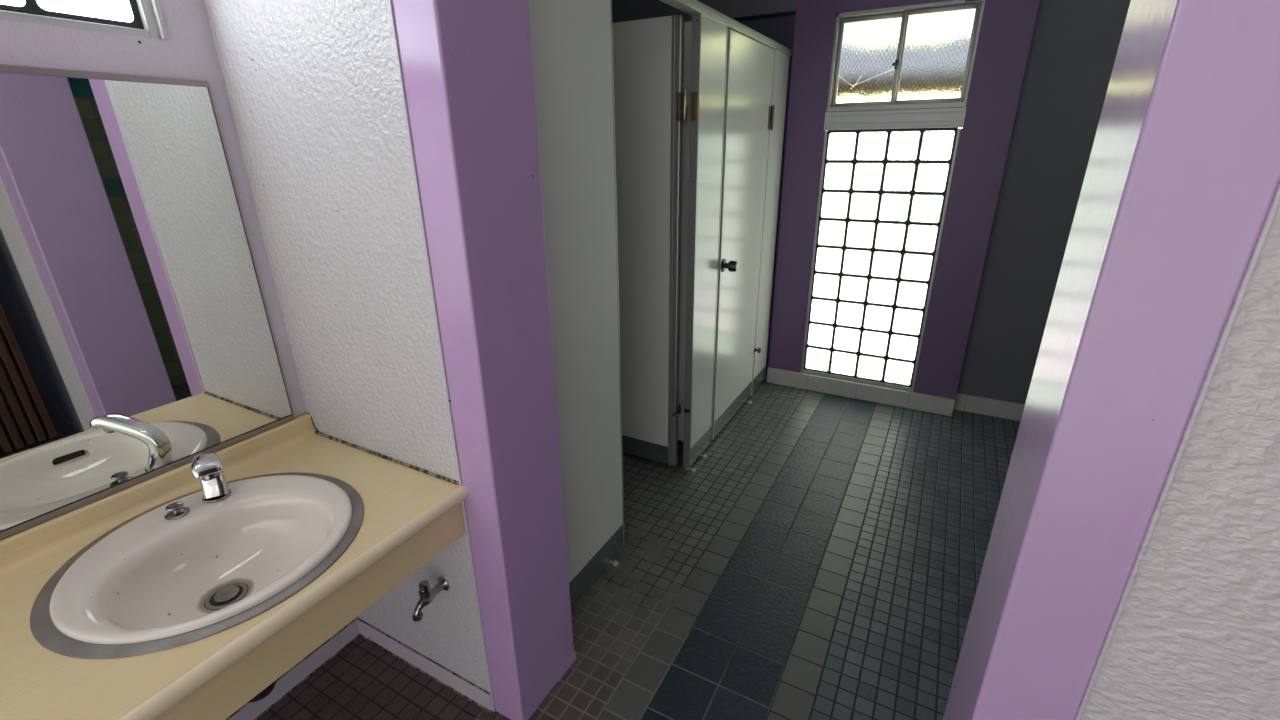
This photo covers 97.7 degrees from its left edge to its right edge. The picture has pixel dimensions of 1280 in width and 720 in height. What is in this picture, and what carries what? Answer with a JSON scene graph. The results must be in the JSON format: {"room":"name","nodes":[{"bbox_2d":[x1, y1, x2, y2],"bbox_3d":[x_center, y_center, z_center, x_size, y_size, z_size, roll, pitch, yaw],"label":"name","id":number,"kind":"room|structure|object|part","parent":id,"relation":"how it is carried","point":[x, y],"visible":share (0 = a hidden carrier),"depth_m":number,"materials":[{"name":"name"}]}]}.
{"room":"public restroom","nodes":[
{"label":"public restroom","id":0,"kind":"room"},
{"bbox_2d":[0,0,305,417],"bbox_3d":[-1.603,0.061,0.416,0.160,2.620,2.506,11,24,27],"label":"wall","id":1,"kind":"structure","parent":0,"point":[189,52],"depth_m":1.18,"materials":[{"name":"paint"}]},
{"bbox_2d":[0,0,168,39],"bbox_3d":[-1.241,-0.786,0.750,0.117,0.523,0.854,11,24,27],"label":"window","id":2,"kind":"structure","parent":1,"relation":"in","point":[141,18],"depth_m":1.08,"materials":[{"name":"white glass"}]},
{"bbox_2d":[0,64,293,539],"bbox_3d":[-1.396,0.066,0.628,0.013,0.831,1.846,11,24,27],"label":"wall mirror","id":3,"kind":"object","parent":1,"relation":"attached to","point":[137,343],"visible":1,"depth_m":1.15,"materials":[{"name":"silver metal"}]},
{"bbox_2d":[0,413,468,719],"bbox_3d":[-1.120,0.588,0.696,0.605,0.201,1.890,11,24,27],"label":"countertop","id":4,"kind":"structure","parent":1,"relation":"attached to","point":[412,513],"depth_m":1.06,"materials":[{"name":"beige laminate"}]},
{"bbox_2d":[30,472,363,658],"bbox_3d":[-0.852,0.423,1.149,0.536,0.177,0.536,11,24,27],"label":"basin","id":5,"kind":"object","parent":4,"relation":"in","point":[151,583],"depth_m":1.14,"materials":[{"name":"ceramic"}]},
{"bbox_3d":[-0.999,0.322,1.202,0.043,0.023,0.043,11,24,27],"label":"pop up knob","id":6,"kind":"part","parent":5,"relation":"part of","materials":[{"name":"silver metal"}]},
{"bbox_2d":[191,453,231,502],"bbox_3d":[-0.929,0.258,1.212,0.055,0.145,0.165,-18,27,-39],"label":"faucet","id":7,"kind":"object","parent":5,"relation":"on","point":[208,467],"visible":1,"depth_m":1.19,"materials":[{"name":"silver metal"}]},
{"bbox_3d":[-0.959,0.306,1.266,0.055,0.004,0.055,11,24,27],"label":"plate","id":8,"kind":"part","parent":7,"relation":"part of","materials":[{"name":"silver metal"}]},
{"bbox_2d":[249,681,275,701],"bbox_3d":[-0.976,0.604,1.274,0.342,0.255,0.070,11,24,27],"label":"trap","id":9,"kind":"object","parent":5,"relation":"attached to","point":[269,689],"visible":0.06,"depth_m":1.23,"materials":[{"name":"grey plastic"}]},
{"bbox_2d":[228,620,359,719],"bbox_3d":[-1.503,1.256,0.869,0.018,0.062,2.379,11,24,27],"label":"baseboard","id":10,"kind":"structure","parent":1,"relation":"attached to","point":[252,710],"depth_m":1.68,"materials":[{"name":"purple paint"}]},
{"bbox_2d":[225,617,489,719],"bbox_3d":[-1.247,1.272,0.732,0.584,0.004,2.390,11,24,27],"label":"trim","id":11,"kind":"structure","parent":1,"relation":"attached to","point":[466,680],"depth_m":1.68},
{"bbox_2d":[254,634,491,719],"bbox_3d":[-1.245,1.330,0.751,0.580,0.004,2.386,11,24,27],"label":"trim","id":12,"kind":"structure","parent":1,"relation":"attached to","point":[356,637],"depth_m":1.70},
{"bbox_2d":[393,0,573,719],"bbox_3d":[-0.322,-0.254,1.202,0.104,2.620,0.251,11,24,27],"label":"wall pillar","id":13,"kind":"structure","parent":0,"point":[467,65],"depth_m":1.20,"materials":[{"name":"purple paint"}]},
{"bbox_2d":[257,375,1020,719],"bbox_3d":[0.112,1.056,1.600,4.100,0.120,5.450,11,24,27],"label":"floor","id":14,"kind":"structure","parent":0,"point":[824,557],"depth_m":2.04,"materials":[{"name":"tile"}]},
{"bbox_2d":[528,0,791,605],"bbox_3d":[-0.342,-0.508,2.750,1.515,1.985,2.424,11,24,27],"label":"stall","id":15,"kind":"object","parent":14,"relation":"on","point":[660,139],"visible":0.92,"depth_m":2.27,"materials":[{"name":"white laminate"}]},
{"bbox_3d":[-0.213,-0.137,1.655,0.034,1.835,0.521,11,24,27],"label":"panel","id":16,"kind":"part","parent":15,"relation":"part of","materials":[{"name":"white laminate"}]},
{"bbox_3d":[-0.203,0.768,2.003,0.030,0.103,0.521,11,24,27],"label":"kick plate","id":17,"kind":"part","parent":15,"relation":"part of","materials":[{"name":"silver metal"}]},
{"bbox_3d":[-0.125,-0.482,2.556,0.600,1.831,0.032,11,24,27],"label":"door","id":18,"kind":"part","parent":15,"relation":"part of","materials":[{"name":"white laminate"}]},
{"bbox_3d":[-0.115,0.420,2.902,0.600,0.099,0.028,11,24,27],"label":"kick plate","id":19,"kind":"part","parent":15,"relation":"part of","materials":[{"name":"silver metal"}]},
{"bbox_3d":[-0.347,-0.568,2.838,1.408,1.875,0.032,11,24,27],"label":"divider panel","id":20,"kind":"part","parent":15,"relation":"part of","materials":[{"name":"white laminate"}]},
{"bbox_3d":[0.295,0.437,2.853,0.030,0.103,0.278,11,24,27],"label":"kick plate","id":21,"kind":"part","parent":15,"relation":"part of","materials":[{"name":"silver metal"}]},
{"bbox_3d":[0.285,-0.469,2.505,0.034,1.835,0.278,11,24,27],"label":"panel","id":22,"kind":"part","parent":15,"relation":"part of","materials":[{"name":"white laminate"}]},
{"bbox_3d":[0.234,-1.310,2.100,0.050,0.034,2.424,11,24,27],"label":"rail","id":23,"kind":"part","parent":15,"relation":"part of","materials":[{"name":"silver metal"}]},
{"bbox_3d":[0.432,-0.452,2.683,0.068,0.064,0.064,11,24,27],"label":"knob","id":24,"kind":"part","parent":15,"relation":"part of","materials":[{"name":"grey metal"}]},
{"bbox_3d":[0.533,0.276,3.259,0.030,0.099,0.640,11,24,27],"label":"kick plate","id":25,"kind":"part","parent":15,"relation":"part of","materials":[{"name":"silver metal"}]},
{"bbox_3d":[0.524,-0.624,2.913,0.034,1.827,0.640,11,24,27],"label":"door","id":26,"kind":"part","parent":15,"relation":"part of","materials":[{"name":"white laminate"}]},
{"bbox_3d":[0.760,0.127,3.646,0.030,0.103,0.275,11,24,27],"label":"kick plate","id":27,"kind":"part","parent":15,"relation":"part of","materials":[{"name":"silver metal"}]},
{"bbox_3d":[0.751,-0.778,3.299,0.034,1.835,0.275,11,24,27],"label":"panel","id":28,"kind":"part","parent":15,"relation":"part of","materials":[{"name":"white laminate"}]},
{"bbox_2d":[204,0,1279,719],"bbox_3d":[-0.042,-0.210,1.079,2.214,2.620,0.287,11,24,27],"label":"wall","id":29,"kind":"structure","parent":0,"point":[313,89],"depth_m":1.13,"materials":[{"name":"white paint"}]},
{"bbox_2d":[356,619,491,710],"bbox_3d":[-0.673,0.922,1.717,0.580,0.062,0.018,11,24,27],"label":"baseboard","id":30,"kind":"structure","parent":29,"relation":"attached to","point":[455,682],"depth_m":1.69,"materials":[{"name":"purple paint"}]},
{"bbox_2d":[412,577,449,621],"bbox_3d":[-0.553,0.614,1.459,0.042,0.088,0.106,11,24,27],"label":"tap","id":31,"kind":"object","parent":29,"relation":"attached to","point":[426,594],"visible":1,"depth_m":1.44,"materials":[{"name":"silver metal"}]},
{"bbox_2d":[412,612,422,621],"bbox_3d":[-0.572,0.661,1.439,0.025,0.015,0.025,11,24,27],"label":"outlet","id":32,"kind":"object","parent":31,"relation":"attached to","point":[417,616],"depth_m":1.43,"materials":[{"name":"silver metal"}]},
{"bbox_3d":[-0.557,0.597,1.447,0.030,0.047,0.030,2,21,6],"label":"handle","id":33,"kind":"part","parent":31,"relation":"part of","materials":[{"name":"silver metal"}]},
{"bbox_2d":[388,0,495,711],"bbox_3d":[-0.427,-0.224,1.127,0.006,2.620,0.015,11,24,27],"label":"trim","id":34,"kind":"structure","parent":29,"relation":"attached to","point":[390,2],"depth_m":1.16,"materials":[{"name":"purple paint"}]},
{"bbox_2d":[558,651,575,681],"bbox_3d":[-0.255,0.931,1.726,0.076,0.030,0.094,11,24,27],"label":"trim","id":35,"kind":"structure","parent":29,"relation":"attached to","point":[572,659],"depth_m":1.71,"materials":[{"name":"purple paint"}]},
{"bbox_2d":[1074,182,1279,719],"bbox_3d":[0.637,-0.036,0.608,0.004,2.620,0.016,11,24,27],"label":"trim","id":36,"kind":"structure","parent":29,"relation":"attached to","point":[1275,203],"depth_m":0.65,"materials":[{"name":"purple paint"}]},
{"bbox_2d":[768,0,1039,398],"bbox_3d":[1.389,-1.024,3.159,1.108,2.620,0.229,11,24,27],"label":"wall","id":37,"kind":"structure","parent":0,"point":[1007,26],"depth_m":3.04,"materials":[{"name":"purple paint"}]},
{"bbox_2d":[801,127,960,391],"bbox_3d":[1.359,-0.564,3.276,0.671,1.470,0.094,11,24,27],"label":"window","id":38,"kind":"structure","parent":37,"relation":"in","point":[883,196],"depth_m":3.21,"materials":[{"name":"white glass"}]},
{"bbox_2d":[767,367,1024,420],"bbox_3d":[1.947,0.280,3.257,2.426,0.104,0.125,11,24,27],"label":"baseboard","id":39,"kind":"structure","parent":37,"relation":"attached to","point":[884,395],"depth_m":3.39,"materials":[{"name":"beige tile"}]},
{"bbox_2d":[824,0,984,129],"bbox_3d":[1.344,-1.505,2.901,0.686,0.565,0.092,11,24,27],"label":"window","id":40,"kind":"structure","parent":37,"relation":"in","point":[908,66],"depth_m":2.88,"materials":[{"name":"clear glass"}]},
{"bbox_3d":[1.215,-1.585,2.970,0.333,0.427,0.022,11,24,27],"label":"sash","id":41,"kind":"part","parent":40,"relation":"part of","materials":[{"name":"clear glass"}]},
{"bbox_3d":[1.216,-1.583,2.970,0.299,0.394,0.005,11,24,27],"label":"pane","id":42,"kind":"part","parent":40,"relation":"part of","materials":[{"name":"clear glass"}]},
{"bbox_3d":[1.474,-1.524,2.808,0.309,0.394,0.005,11,24,27],"label":"pane","id":43,"kind":"part","parent":40,"relation":"part of","materials":[{"name":"clear glass"}]},
{"bbox_3d":[1.474,-1.525,2.807,0.343,0.427,0.022,11,24,27],"label":"sash","id":44,"kind":"part","parent":40,"relation":"part of","materials":[{"name":"clear glass"}]},
{"bbox_2d":[738,0,1130,403],"bbox_3d":[1.347,-1.054,3.239,4.100,2.620,0.120,11,24,27],"label":"wall","id":45,"kind":"structure","parent":0,"point":[1074,45],"depth_m":2.85,"materials":[{"name":"grey paint"}]},
{"bbox_2d":[612,0,796,22],"bbox_3d":[0.216,-2.228,3.303,1.474,0.450,0.110,11,24,27],"label":"trim","id":46,"kind":"structure","parent":45,"relation":"attached to","point":[622,10],"depth_m":3.19,"materials":[{"name":"grey paint"}]},
{"bbox_2d":[943,0,1279,719],"bbox_3d":[0.645,-0.087,0.739,0.121,2.620,0.263,11,24,27],"label":"door frame","id":47,"kind":"structure","parent":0,"point":[1181,181],"depth_m":0.67,"materials":[{"name":"purple paint"}]}
]}

